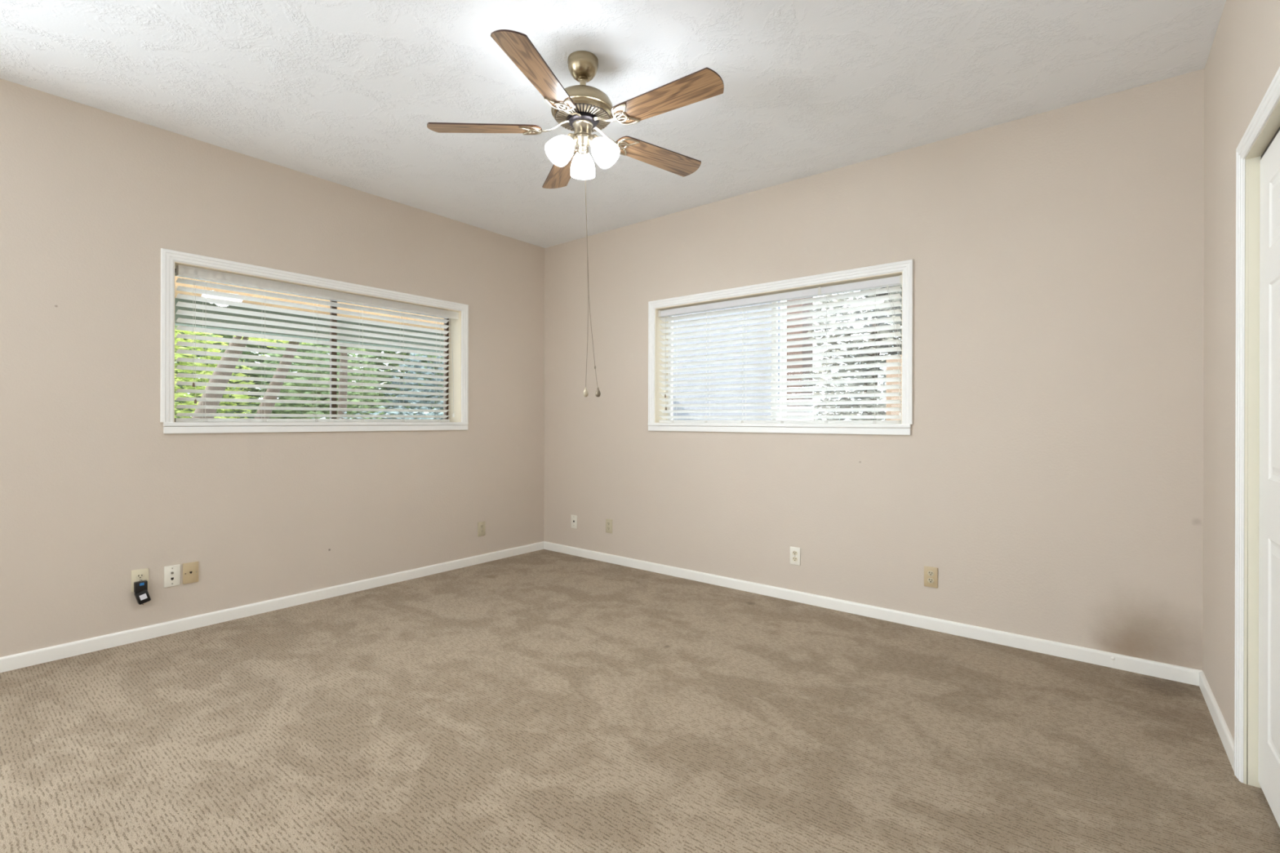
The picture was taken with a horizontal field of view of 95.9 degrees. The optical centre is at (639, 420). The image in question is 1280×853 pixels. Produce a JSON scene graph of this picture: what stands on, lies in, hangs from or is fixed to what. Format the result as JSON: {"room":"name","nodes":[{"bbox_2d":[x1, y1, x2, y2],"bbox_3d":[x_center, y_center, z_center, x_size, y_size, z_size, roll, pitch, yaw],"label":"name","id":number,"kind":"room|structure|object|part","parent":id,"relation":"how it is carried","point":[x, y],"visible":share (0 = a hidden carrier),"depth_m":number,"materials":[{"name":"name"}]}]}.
{"room":"empty bedroom","nodes":[
{"label":"empty bedroom","id":0,"kind":"room"},
{"bbox_2d":[0,78,544,657],"bbox_3d":[-2.757,-0.205,2.984,0.210,2.700,6.230,0,0,39],"label":"wall","id":1,"kind":"structure","parent":0,"point":[94,491],"depth_m":3.17,"materials":[{"name":"paint"}]},
{"bbox_2d":[131,568,148,592],"bbox_3d":[-2.603,0.830,3.005,0.008,0.112,0.070,0,0,39],"label":"electrical outlet","id":2,"kind":"object","parent":1,"relation":"attached to","point":[141,574],"visible":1,"depth_m":3.00,"materials":[{"name":"beige plastic"}]},
{"bbox_2d":[136,573,144,579],"bbox_3d":[-2.601,0.811,3.004,0.003,0.029,0.034,0,0,39],"label":"receptacle","id":3,"kind":"object","parent":2,"relation":"attached to","point":[139,576],"depth_m":3.00,"materials":[{"name":"beige plastic"}]},
{"bbox_2d":[133,579,151,604],"bbox_3d":[-2.584,0.892,2.998,0.034,0.132,0.064,0,0,39],"label":"power adapter","id":4,"kind":"object","parent":2,"relation":"attached to","point":[142,596],"visible":1,"depth_m":2.98,"materials":[{"name":"black plastic"}]},
{"bbox_2d":[164,564,180,587],"bbox_3d":[-2.517,0.836,3.107,0.016,0.112,0.070,0,0,39],"label":"wall jack plate","id":5,"kind":"object","parent":1,"relation":"attached to","point":[171,573],"visible":1,"depth_m":3.11,"materials":[{"name":"white plastic"}]},
{"bbox_2d":[182,561,198,584],"bbox_3d":[-2.469,0.836,3.172,0.009,0.112,0.070,0,0,39],"label":"wall jack plate","id":6,"kind":"object","parent":1,"relation":"attached to","point":[190,570],"visible":1,"depth_m":3.17,"materials":[{"name":"beige plastic"}]},
{"bbox_2d":[0,541,544,672],"bbox_3d":[-2.733,1.111,2.840,0.012,0.067,6.000,0,0,39],"label":"baseboard","id":7,"kind":"structure","parent":1,"relation":"attached to","point":[8,663],"depth_m":3.30,"materials":[{"name":"paint"}]},
{"bbox_2d":[160,248,468,433],"bbox_3d":[-2.028,-0.422,3.871,0.218,0.986,1.903,0,0,39],"label":"window","id":8,"kind":"structure","parent":1,"relation":"in","point":[458,380],"depth_m":3.65,"materials":[{"name":"paint"}]},
{"bbox_2d":[175,264,458,422],"bbox_3d":[-1.994,-0.422,3.854,0.068,0.862,1.757,0,0,39],"label":"window blind","id":9,"kind":"object","parent":8,"relation":"attached to","point":[183,271],"visible":1,"depth_m":3.66,"materials":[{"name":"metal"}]},
{"bbox_3d":[-2.482,-0.504,3.208,0.002,0.592,0.006,0,0,39],"label":"tilt cord","id":10,"kind":"part","parent":9,"relation":"part of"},
{"bbox_3d":[-2.476,-0.458,3.215,0.002,0.685,0.006,0,0,39],"label":"tilt cord","id":11,"kind":"part","parent":9,"relation":"part of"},
{"bbox_3d":[-2.470,-0.405,3.272,0.050,0.787,0.001,0,0,39],"label":"ladder cord","id":12,"kind":"part","parent":9,"relation":"part of","materials":[{"name":"white fabric"}]},
{"bbox_3d":[-2.286,-0.404,3.503,0.050,0.787,0.001,0,0,39],"label":"ladder cord","id":13,"kind":"part","parent":9,"relation":"part of","materials":[{"name":"white fabric"}]},
{"bbox_3d":[-2.022,-0.002,3.834,0.052,0.020,1.687,0,0,39],"label":"rail","id":14,"kind":"part","parent":9,"relation":"part of","materials":[{"name":"white plastic"}]},
{"bbox_3d":[-1.916,-0.403,3.964,0.050,0.787,0.001,0,0,39],"label":"ladder cord","id":15,"kind":"part","parent":9,"relation":"part of","materials":[{"name":"white fabric"}]},
{"bbox_3d":[-1.732,-0.403,4.195,0.050,0.787,0.001,0,0,39],"label":"ladder cord","id":16,"kind":"part","parent":9,"relation":"part of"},
{"bbox_3d":[-1.462,-0.424,4.477,0.002,0.745,0.038,0,0,39],"label":"lift cord","id":17,"kind":"part","parent":9,"relation":"part of","materials":[{"name":"white fabric"}]},
{"bbox_2d":[477,521,484,536],"bbox_3d":[-1.279,0.873,4.660,0.008,0.112,0.070,0,0,39],"label":"electrical outlet","id":18,"kind":"object","parent":1,"relation":"attached to","point":[481,526],"visible":1,"depth_m":4.65,"materials":[{"name":"beige plastic"}]},
{"bbox_2d":[0,0,1226,248],"bbox_3d":[-1.178,-1.611,0.711,5.510,0.120,7.810,0,0,39],"label":"ceiling","id":19,"kind":"structure","parent":0,"point":[347,93],"depth_m":2.58,"materials":[{"name":"white paint"}]},
{"bbox_2d":[426,29,724,396],"bbox_3d":[-0.206,-0.825,2.460,1.229,1.446,1.258,0,0,39],"label":"ceiling fan","id":20,"kind":"object","parent":19,"relation":"hanging from","point":[581,108],"visible":1,"depth_m":2.41,"materials":[{"name":"brown wood"}]},
{"bbox_3d":[-0.662,-1.249,2.467,0.483,0.006,0.133,0,12,-1],"label":"blade","id":21,"kind":"part","parent":20,"relation":"part of","materials":[{"name":"brown wood"}]},
{"bbox_3d":[-0.365,-1.248,2.078,0.133,0.006,0.483,13,4,16],"label":"blade","id":22,"kind":"part","parent":20,"relation":"part of","materials":[{"name":"brown wood"}]},
{"bbox_3d":[-0.383,-1.248,2.869,0.133,0.006,0.483,-13,4,-19],"label":"blade","id":23,"kind":"part","parent":20,"relation":"part of","materials":[{"name":"brown wood"}]},
{"bbox_3d":[-0.322,-1.147,2.422,0.110,0.106,0.110,48,-25,-25],"label":"lamp shade","id":24,"kind":"part","parent":20,"relation":"part of","materials":[{"name":"white glass"}]},
{"bbox_3d":[-0.316,-1.155,2.427,0.040,0.075,0.040,48,-25,-25],"label":"bulb","id":25,"kind":"part","parent":20,"relation":"part of","materials":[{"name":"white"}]},
{"bbox_3d":[-0.254,-1.147,2.570,0.110,0.106,0.110,0,42,-5],"label":"lamp shade","id":26,"kind":"part","parent":20,"relation":"part of","materials":[{"name":"white glass"}]},
{"bbox_3d":[-0.229,-0.644,2.477,0.019,1.023,0.003,0,0,-1],"label":"pull chain","id":27,"kind":"part","parent":20,"relation":"part of","materials":[{"name":"metal"}]},
{"bbox_3d":[-0.208,-0.644,2.476,0.061,1.023,0.007,0,0,-4],"label":"pull chain","id":28,"kind":"part","parent":20,"relation":"part of","materials":[{"name":"metal"}]},
{"bbox_3d":[-0.168,-1.155,2.441,0.040,0.075,0.040,-45,-17,18],"label":"bulb","id":29,"kind":"part","parent":20,"relation":"part of","materials":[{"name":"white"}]},
{"bbox_3d":[-0.161,-1.146,2.437,0.110,0.106,0.110,-45,-17,18],"label":"lamp shade","id":30,"kind":"part","parent":20,"relation":"part of","materials":[{"name":"white glass"}]},
{"bbox_3d":[0.086,-1.247,2.729,0.483,0.006,0.133,0,-12,-37],"label":"blade","id":31,"kind":"part","parent":20,"relation":"part of","materials":[{"name":"brown wood"}]},
{"bbox_3d":[0.097,-1.247,2.239,0.483,0.006,0.133,0,-12,35],"label":"blade","id":32,"kind":"part","parent":20,"relation":"part of","materials":[{"name":"brown wood"}]},
{"bbox_2d":[0,549,1279,852],"bbox_3d":[-1.186,1.209,0.711,5.510,0.120,7.810,0,0,39],"label":"floor","id":33,"kind":"structure","parent":0,"point":[543,700],"depth_m":2.10,"materials":[{"name":"carpet"}]},
{"bbox_2d":[543,68,1204,670],"bbox_3d":[0.919,-0.195,3.897,4.388,2.700,0.210,0,0,39],"label":"wall","id":34,"kind":"structure","parent":0,"point":[1049,470],"depth_m":3.09,"materials":[{"name":"paint"}]},
{"bbox_2d":[571,515,577,528],"bbox_3d":[-0.566,0.865,4.942,0.070,0.112,0.010,0,0,39],"label":"wall jack plate","id":35,"kind":"object","parent":34,"relation":"attached to","point":[574,517],"visible":1,"depth_m":4.94,"materials":[{"name":"white plastic"}]},
{"bbox_2d":[605,518,612,533],"bbox_3d":[-0.252,0.857,4.692,0.070,0.112,0.008,0,0,39],"label":"electrical outlet","id":36,"kind":"object","parent":34,"relation":"attached to","point":[608,522],"visible":1,"depth_m":4.69,"materials":[{"name":"beige plastic"}]},
{"bbox_2d":[648,259,913,435],"bbox_3d":[0.864,-0.416,3.924,1.888,0.991,0.218,0,0,39],"label":"window","id":37,"kind":"structure","parent":34,"relation":"in","point":[905,268],"depth_m":3.77,"materials":[{"name":"paint"}]},
{"bbox_2d":[657,275,902,423],"bbox_3d":[0.837,-0.413,3.890,1.767,0.860,0.071,0,0,39],"label":"window blind","id":38,"kind":"object","parent":37,"relation":"attached to","point":[893,281],"visible":0.99,"depth_m":3.79,"materials":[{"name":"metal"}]},
{"bbox_3d":[0.264,-0.401,4.361,0.001,0.795,0.050,0,0,39],"label":"ladder cord","id":39,"kind":"part","parent":38,"relation":"part of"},
{"bbox_3d":[0.493,-0.400,4.178,0.001,0.795,0.050,0,0,39],"label":"ladder cord","id":40,"kind":"part","parent":38,"relation":"part of","materials":[{"name":"white fabric"}]},
{"bbox_3d":[0.838,0.006,3.901,1.734,0.020,0.052,0,0,39],"label":"rail","id":41,"kind":"part","parent":38,"relation":"part of","materials":[{"name":"white plastic"}]},
{"bbox_3d":[0.952,-0.399,3.811,0.001,0.795,0.050,0,0,39],"label":"ladder cord","id":42,"kind":"part","parent":38,"relation":"part of","materials":[{"name":"white fabric"}]},
{"bbox_3d":[1.181,-0.398,3.628,0.001,0.795,0.050,0,0,39],"label":"ladder cord","id":43,"kind":"part","parent":38,"relation":"part of","materials":[{"name":"white fabric"}]},
{"bbox_3d":[1.469,-0.419,3.351,0.080,0.753,0.003,0,0,40],"label":"lift cord","id":44,"kind":"part","parent":38,"relation":"part of","materials":[{"name":"white fabric"}]},
{"bbox_3d":[1.473,-0.412,3.346,0.081,0.768,0.004,0,0,42],"label":"lift cord","id":45,"kind":"part","parent":38,"relation":"part of","materials":[{"name":"white fabric"}]},
{"bbox_3d":[0.921,-0.416,3.995,1.766,0.869,0.035,0,0,39],"label":"sash frame","id":46,"kind":"part","parent":37,"relation":"part of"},
{"bbox_2d":[790,546,800,565],"bbox_3d":[0.993,0.867,3.695,0.070,0.112,0.008,0,0,39],"label":"electrical outlet","id":47,"kind":"object","parent":34,"relation":"attached to","point":[795,553],"visible":1,"depth_m":3.69,"materials":[{"name":"white plastic"}]},
{"bbox_2d":[543,541,1202,685],"bbox_3d":[0.798,1.121,3.845,4.244,0.067,0.016,0,0,39],"label":"baseboard","id":48,"kind":"structure","parent":34,"relation":"attached to","point":[1138,665],"depth_m":3.21,"materials":[{"name":"paint"}]},
{"bbox_2d":[924,565,937,588],"bbox_3d":[1.612,0.867,3.200,0.070,0.112,0.008,0,0,39],"label":"electrical outlet","id":49,"kind":"object","parent":34,"relation":"attached to","point":[931,574],"visible":1,"depth_m":3.20,"materials":[{"name":"beige plastic"}]},
{"bbox_2d":[927,577,933,583],"bbox_3d":[1.611,0.886,3.198,0.034,0.029,0.003,0,0,39],"label":"receptacle","id":50,"kind":"object","parent":49,"relation":"attached to","point":[930,580],"depth_m":3.20,"materials":[{"name":"beige plastic"}]},
{"bbox_2d":[927,570,933,576],"bbox_3d":[1.611,0.847,3.198,0.034,0.029,0.003,0,0,39],"label":"receptacle","id":51,"kind":"object","parent":49,"relation":"attached to","point":[930,573],"depth_m":3.20,"materials":[{"name":"beige plastic"}]},
{"bbox_2d":[1202,0,1279,740],"bbox_3d":[0.648,-0.190,0.112,0.115,2.710,6.080,0,0,38],"label":"wall","id":52,"kind":"structure","parent":0,"point":[1243,61],"depth_m":2.14,"materials":[{"name":"paint"}]},
{"bbox_2d":[1199,671,1234,771],"bbox_3d":[2.207,1.126,2.210,0.014,0.067,0.783,0,0,38],"label":"baseboard","id":53,"kind":"structure","parent":52,"relation":"attached to","point":[1222,728],"depth_m":2.15,"materials":[{"name":"paint"}]},
{"bbox_2d":[1234,66,1279,788],"bbox_3d":[1.428,0.131,1.122,0.126,2.053,1.874,0,0,38],"label":"door frame","id":54,"kind":"structure","parent":52,"relation":"attached to","point":[1264,126],"depth_m":1.84,"materials":[{"name":"paint"}]},
{"bbox_2d":[1257,130,1279,827],"bbox_3d":[1.685,0.159,1.451,0.035,1.958,0.915,0,0,38],"label":"door","id":55,"kind":"structure","parent":52,"relation":"in","point":[1268,744],"depth_m":1.72,"materials":[{"name":"paint"}]},
{"label":"outside","id":56,"kind":"structure","parent":0,"visible":0},
{"bbox_3d":[0.386,1.454,6.747,28.000,0.200,28.000,0,0,39],"label":"ground","id":57,"kind":"structure","parent":56,"visible":0},
{"bbox_2d":[174,328,255,418],"bbox_3d":[-8.352,-0.380,10.239,1.725,3.401,2.670,0,0,39],"label":"bush","id":58,"kind":"object","parent":57,"relation":"on","point":[187,332],"visible":0.09,"depth_m":10.53,"materials":[{"name":"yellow plant"}]},
{"bbox_2d":[191,335,275,417],"bbox_3d":[-5.608,-0.345,7.887,1.170,3.466,1.790,0,0,39],"label":"tree","id":59,"kind":"object","parent":57,"relation":"on","point":[224,358],"visible":0.03,"depth_m":7.88,"materials":[{"name":"brown plant"}]},
{"bbox_2d":[252,337,311,418],"bbox_3d":[-6.169,-0.471,9.764,1.242,3.686,1.643,0,0,39],"label":"tree","id":60,"kind":"object","parent":57,"relation":"on","point":[268,390],"visible":0.04,"depth_m":9.75,"materials":[{"name":"brown plant"}]},
{"bbox_2d":[174,275,444,353],"bbox_3d":[-3.058,0.134,5.280,0.710,2.420,7.800,0,0,39],"label":"pergola","id":61,"kind":"object","parent":57,"relation":"on","point":[176,284],"visible":0.12,"depth_m":5.24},
{"bbox_2d":[174,273,444,418],"bbox_3d":[-7.692,-1.597,15.238,2.060,5.928,18.307,0,0,39],"label":"hedge","id":62,"kind":"object","parent":57,"relation":"on","point":[247,360],"visible":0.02,"depth_m":13.78,"materials":[{"name":"green plant"}]},
{"bbox_2d":[251,342,385,418],"bbox_3d":[-6.714,-0.368,12.245,1.735,3.377,2.593,0,0,39],"label":"bush","id":63,"kind":"object","parent":57,"relation":"on","point":[291,391],"visible":0.27,"depth_m":11.95,"materials":[{"name":"green plant"}]},
{"bbox_2d":[337,346,365,418],"bbox_3d":[-4.646,-0.359,9.276,1.065,3.416,0.960,0,0,39],"label":"tree","id":64,"kind":"object","parent":57,"relation":"on","point":[340,393],"visible":0.06,"depth_m":9.12,"materials":[{"name":"brown plant"}]},
{"bbox_2d":[312,405,443,419],"bbox_3d":[-3.508,0.548,8.605,0.890,1.561,3.974,0,0,39],"label":"bush","id":65,"kind":"object","parent":57,"relation":"on","point":[400,407],"visible":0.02,"depth_m":8.52,"materials":[{"name":"green plant"}]},
{"bbox_2d":[382,353,444,419],"bbox_3d":[-4.993,-0.280,14.389,1.711,3.209,2.894,0,0,39],"label":"bush","id":66,"kind":"object","parent":57,"relation":"on","point":[413,354],"visible":0.14,"depth_m":13.79,"materials":[{"name":"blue plant"}]},
{"bbox_2d":[672,301,780,420],"bbox_3d":[0.776,-0.295,7.848,2.325,3.300,0.200,0,0,39],"label":"wall","id":67,"kind":"structure","parent":57,"relation":"on","point":[779,308],"depth_m":7.46,"materials":[{"name":"paint"}]},
{"bbox_2d":[786,297,813,420],"bbox_3d":[2.427,-0.800,8.769,0.330,4.320,0.480,0,0,39],"label":"brick chimney","id":68,"kind":"object","parent":57,"relation":"on","point":[788,400],"visible":0.11,"depth_m":8.62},
{"bbox_2d":[808,377,885,420],"bbox_3d":[2.608,0.418,7.155,1.256,1.904,0.542,0,0,39],"label":"bush","id":69,"kind":"object","parent":57,"relation":"on","point":[858,406],"visible":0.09,"depth_m":7.13,"materials":[{"name":"green plant"}]},
{"bbox_2d":[800,284,902,420],"bbox_3d":[3.346,-0.489,7.760,2.415,3.712,1.468,0,0,29],"label":"tree","id":70,"kind":"object","parent":57,"relation":"on","point":[900,322],"visible":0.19,"depth_m":7.77,"materials":[{"name":"green plant"}]},
{"bbox_2d":[885,355,902,420],"bbox_3d":[2.805,0.336,6.133,0.300,2.050,0.260,0,0,39],"label":"brick pillar","id":71,"kind":"structure","parent":57,"relation":"on","point":[894,390],"depth_m":6.07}
]}

